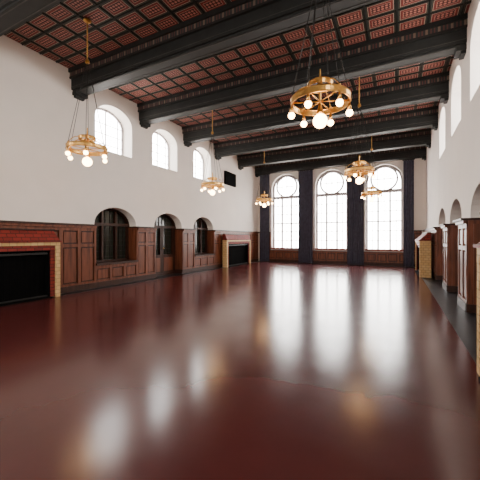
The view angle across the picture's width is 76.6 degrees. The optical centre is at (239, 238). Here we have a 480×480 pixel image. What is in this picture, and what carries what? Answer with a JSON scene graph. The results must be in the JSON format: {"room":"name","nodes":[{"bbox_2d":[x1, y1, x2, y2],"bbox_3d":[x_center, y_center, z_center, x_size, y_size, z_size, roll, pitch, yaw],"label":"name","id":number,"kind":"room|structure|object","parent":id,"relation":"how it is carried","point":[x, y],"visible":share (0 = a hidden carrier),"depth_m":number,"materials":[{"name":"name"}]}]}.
{"room":"ballroom","nodes":[
{"label":"ballroom","id":0,"kind":"room"},
{"bbox_2d":[0,35,256,231],"bbox_3d":[-4.590,-1.760,10.625,0.560,6.880,25.392,0,0,27],"label":"wall","id":1,"kind":"structure","parent":0,"point":[39,182],"depth_m":9.50,"materials":[{"name":"white paint"}]},
{"bbox_2d":[95,108,122,154],"bbox_3d":[-4.750,-3.736,10.734,0.048,1.585,1.539,0,0,27],"label":"window","id":2,"kind":"structure","parent":1,"relation":"in","point":[101,109],"depth_m":11.11,"materials":[{"name":"paint"}]},
{"bbox_2d":[94,208,129,261],"bbox_3d":[-4.685,-0.113,10.790,0.208,1.969,1.846,0,0,27],"label":"window","id":3,"kind":"structure","parent":1,"relation":"in","point":[112,235],"depth_m":10.97,"materials":[{"name":"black glass"}]},
{"bbox_2d":[0,220,258,293],"bbox_3d":[-4.441,0.584,10.530,0.560,2.032,24.240,0,0,27],"label":"wall paneling","id":4,"kind":"structure","parent":1,"relation":"attached to","point":[79,268],"depth_m":10.67,"materials":[{"name":"brown wood"}]},
{"bbox_2d":[152,132,168,168],"bbox_3d":[-3.561,-3.736,13.037,0.048,1.585,1.539,0,0,27],"label":"window","id":5,"kind":"structure","parent":1,"relation":"in","point":[157,133],"depth_m":13.40,"materials":[{"name":"paint"}]},
{"bbox_2d":[154,214,175,275],"bbox_3d":[-3.423,0.271,13.200,0.240,2.737,1.846,0,0,27],"label":"door","id":6,"kind":"structure","parent":1,"relation":"in","point":[165,235],"depth_m":13.44,"materials":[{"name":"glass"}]},
{"bbox_2d":[194,149,203,179],"bbox_3d":[-2.292,-3.736,15.497,0.048,1.585,1.539,0,0,27],"label":"window","id":7,"kind":"structure","parent":1,"relation":"in","point":[195,149],"depth_m":15.73,"materials":[{"name":"paint"}]},
{"bbox_2d":[193,218,207,253],"bbox_3d":[-2.219,-0.113,15.568,0.208,1.969,1.846,0,0,27],"label":"window","id":8,"kind":"structure","parent":1,"relation":"in","point":[200,224],"depth_m":15.79,"materials":[{"name":"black glass"}]},
{"bbox_2d":[224,171,235,186],"bbox_3d":[-0.567,-3.432,17.713,0.088,0.752,1.264,0,0,27],"label":"air vent","id":9,"kind":"object","parent":1,"relation":"in","point":[229,178],"visible":1,"depth_m":17.65,"materials":[{"name":"black metal"}]},
{"bbox_2d":[60,261,476,363],"bbox_3d":[0.137,1.640,8.185,11.200,0.080,24.272,0,0,27],"label":"trim","id":10,"kind":"structure","parent":1,"relation":"attached to","point":[464,323],"depth_m":6.91,"materials":[{"name":"stone"}]},
{"bbox_2d":[4,0,471,154],"bbox_3d":[0.137,-5.120,8.185,11.200,0.160,25.392,0,0,27],"label":"ceiling","id":11,"kind":"structure","parent":0,"point":[115,8],"depth_m":7.71,"materials":[{"name":"wood"}]},
{"bbox_2d":[0,0,62,35],"bbox_3d":[-1.708,-4.640,4.609,10.080,0.800,0.640,0,0,27],"label":"ceiling beam","id":12,"kind":"structure","parent":11,"relation":"attached to","point":[13,13],"depth_m":5.89,"materials":[{"name":"black wood"}]},
{"bbox_2d":[65,18,107,165],"bbox_3d":[-3.517,-3.335,7.001,0.895,3.368,0.936,0,0,27],"label":"chandelier","id":13,"kind":"object","parent":11,"relation":"hanging from","point":[86,142],"visible":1,"depth_m":6.96,"materials":[{"name":"gold metal"}]},
{"bbox_2d":[200,155,224,194],"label":"chandelier","id":14,"kind":"object","parent":11,"relation":"hanging from","point":[219,185],"depth_m":11.69,"materials":[{"name":"gold metal"}]},
{"bbox_2d":[208,110,217,155],"label":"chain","id":15,"kind":"object","parent":11,"relation":"hanging from","point":[212,132],"depth_m":11.74,"materials":[{"name":"gold metal"}]},
{"bbox_2d":[68,0,377,100],"bbox_3d":[-0.476,-4.640,6.998,10.080,0.800,0.640,0,0,27],"label":"ceiling beam","id":16,"kind":"structure","parent":11,"relation":"attached to","point":[236,23],"depth_m":7.02,"materials":[{"name":"black wood"}]},
{"bbox_2d":[255,151,272,206],"bbox_3d":[1.304,-3.335,16.342,0.895,3.368,0.936,0,0,27],"label":"chandelier","id":17,"kind":"object","parent":11,"relation":"hanging from","point":[264,195],"visible":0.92,"depth_m":16.29,"materials":[{"name":"gold metal"}]},
{"bbox_2d":[260,174,268,260],"bbox_3d":[1.698,-1.396,20.802,0.800,5.944,0.112,0,0,27],"label":"curtain","id":18,"kind":"object","parent":11,"relation":"hanging from","point":[264,211],"visible":0.87,"depth_m":20.79,"materials":[{"name":"fabric"}]},
{"bbox_2d":[137,13,467,128],"bbox_3d":[0.757,-4.640,9.386,10.080,0.800,0.640,0,0,27],"label":"ceiling beam","id":19,"kind":"structure","parent":11,"relation":"attached to","point":[447,37],"depth_m":8.32,"materials":[{"name":"black wood"}]},
{"bbox_2d":[298,169,313,262],"bbox_3d":[4.215,-1.396,19.503,1.024,5.944,0.112,0,0,27],"label":"curtain","id":20,"kind":"object","parent":11,"relation":"hanging from","point":[305,177],"visible":1,"depth_m":19.50,"materials":[{"name":"fabric"}]},
{"bbox_2d":[182,71,448,146],"bbox_3d":[1.983,-4.640,11.761,10.080,0.800,0.640,0,0,27],"label":"ceiling beam","id":21,"kind":"structure","parent":11,"relation":"attached to","point":[434,87],"depth_m":10.74,"materials":[{"name":"black wood"}]},
{"bbox_2d":[288,0,352,128],"bbox_3d":[1.204,-3.335,4.564,0.895,3.368,0.936,0,0,27],"label":"chandelier","id":22,"kind":"object","parent":11,"relation":"hanging from","point":[320,119],"visible":1,"depth_m":4.50,"materials":[{"name":"gold metal"}]},
{"bbox_2d":[214,105,438,159],"bbox_3d":[3.216,-4.640,14.149,10.080,0.800,0.640,0,0,27],"label":"ceiling beam","id":23,"kind":"structure","parent":11,"relation":"attached to","point":[427,117],"depth_m":13.41,"materials":[{"name":"black wood"}]},
{"bbox_2d":[237,128,430,169],"bbox_3d":[4.441,-4.640,16.523,10.080,0.800,0.640,0,0,27],"label":"ceiling beam","id":24,"kind":"structure","parent":11,"relation":"attached to","point":[422,137],"depth_m":15.88,"materials":[{"name":"black wood"}]},
{"bbox_2d":[254,146,426,176],"bbox_3d":[5.601,-4.640,18.770,10.080,0.800,0.640,0,0,27],"label":"ceiling beam","id":25,"kind":"structure","parent":11,"relation":"attached to","point":[420,151],"depth_m":18.23,"materials":[{"name":"black wood"}]},
{"bbox_2d":[347,165,363,264],"bbox_3d":[6.888,-1.396,18.124,1.024,5.944,0.112,0,0,27],"label":"curtain","id":26,"kind":"object","parent":11,"relation":"hanging from","point":[355,204],"visible":0.85,"depth_m":18.13,"materials":[{"name":"fabric"}]},
{"bbox_2d":[343,77,375,183],"bbox_3d":[3.655,-3.335,9.313,0.895,3.368,0.936,0,0,27],"label":"chandelier","id":27,"kind":"object","parent":11,"relation":"hanging from","point":[349,171],"visible":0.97,"depth_m":9.28,"materials":[{"name":"gold metal"}]},
{"bbox_2d":[361,136,382,201],"bbox_3d":[6.025,-3.335,13.905,0.895,3.368,0.936,0,0,27],"label":"chandelier","id":28,"kind":"object","parent":11,"relation":"hanging from","point":[369,193],"visible":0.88,"depth_m":13.87,"materials":[{"name":"gold metal"}]},
{"bbox_2d":[402,159,414,266],"bbox_3d":[9.347,-1.396,16.854,0.608,5.944,0.112,0,0,27],"label":"curtain","id":29,"kind":"object","parent":11,"relation":"hanging from","point":[408,165],"visible":1,"depth_m":16.87,"materials":[{"name":"fabric"}]},
{"bbox_2d":[0,261,479,479],"bbox_3d":[0.014,1.640,8.068,9.168,0.080,23.952,0,0,27],"label":"floor","id":30,"kind":"structure","parent":0,"point":[261,370],"depth_m":3.39,"materials":[{"name":"brown wood"}]},
{"bbox_2d":[0,228,61,306],"bbox_3d":[-5.738,0.680,7.049,0.312,1.840,3.088,0,0,27],"label":"fireplace","id":31,"kind":"object","parent":30,"relation":"on","point":[29,258],"visible":1,"depth_m":7.77,"materials":[{"name":"yellow brick"}]},
{"bbox_2d":[222,234,250,267],"bbox_3d":[-0.124,0.680,17.926,0.312,1.840,3.088,0,0,27],"label":"fireplace","id":32,"kind":"object","parent":30,"relation":"on","point":[236,248],"visible":1,"depth_m":17.81,"materials":[{"name":"yellow tile"}]},
{"bbox_2d":[415,232,430,277],"bbox_3d":[8.172,0.680,13.644,0.440,1.840,3.088,0,0,27],"label":"fireplace","id":33,"kind":"object","parent":30,"relation":"on","point":[423,242],"visible":1,"depth_m":12.31,"materials":[{"name":"yellow tile"}]},
{"bbox_2d":[473,242,479,381],"bbox_3d":[2.286,0.680,2.205,0.408,1.840,3.088,0,0,27],"label":"fireplace","id":34,"kind":"object","parent":30,"relation":"on","point":[477,245],"visible":1,"depth_m":3.56,"materials":[{"name":"yellow tile"}]},
{"bbox_2d":[257,158,425,260],"bbox_3d":[5.832,-1.760,19.218,10.080,6.880,0.560,0,0,27],"label":"wall","id":35,"kind":"structure","parent":0,"point":[419,164],"depth_m":18.07,"materials":[{"name":"white paint"}]},
{"bbox_2d":[271,175,297,249],"bbox_3d":[3.119,-1.763,20.519,2.022,5.068,0.576,0,0,27],"label":"window","id":36,"kind":"structure","parent":35,"relation":"in","point":[291,196],"depth_m":20.72,"materials":[{"name":"paint"}]},
{"bbox_2d":[315,170,346,249],"bbox_3d":[5.763,-1.763,19.154,2.022,5.068,0.576,0,0,27],"label":"window","id":37,"kind":"structure","parent":35,"relation":"in","point":[323,175],"depth_m":19.24,"materials":[{"name":"paint"}]},
{"bbox_2d":[259,230,421,266],"bbox_3d":[5.663,0.584,18.891,9.696,2.032,0.176,0,0,27],"label":"trim","id":38,"kind":"structure","parent":35,"relation":"attached to","point":[324,257],"depth_m":18.68,"materials":[{"name":"brown wood"}]},
{"bbox_2d":[365,165,402,250],"bbox_3d":[8.422,-1.763,17.782,2.022,5.068,0.576,0,0,27],"label":"window","id":39,"kind":"structure","parent":35,"relation":"in","point":[390,190],"depth_m":17.72,"materials":[{"name":"paint"}]},
{"bbox_2d":[426,0,479,228],"bbox_3d":[4.865,-1.760,5.745,0.560,6.880,25.392,0,0,27],"label":"wall","id":40,"kind":"structure","parent":0,"point":[453,157],"depth_m":8.08,"materials":[{"name":"white paint"}]},
{"bbox_2d":[422,218,479,312],"bbox_3d":[4.701,0.584,5.811,0.560,2.032,24.240,0,0,27],"label":"trim","id":41,"kind":"structure","parent":40,"relation":"attached to","point":[453,253],"depth_m":7.41,"materials":[{"name":"brown wood"}]}
]}

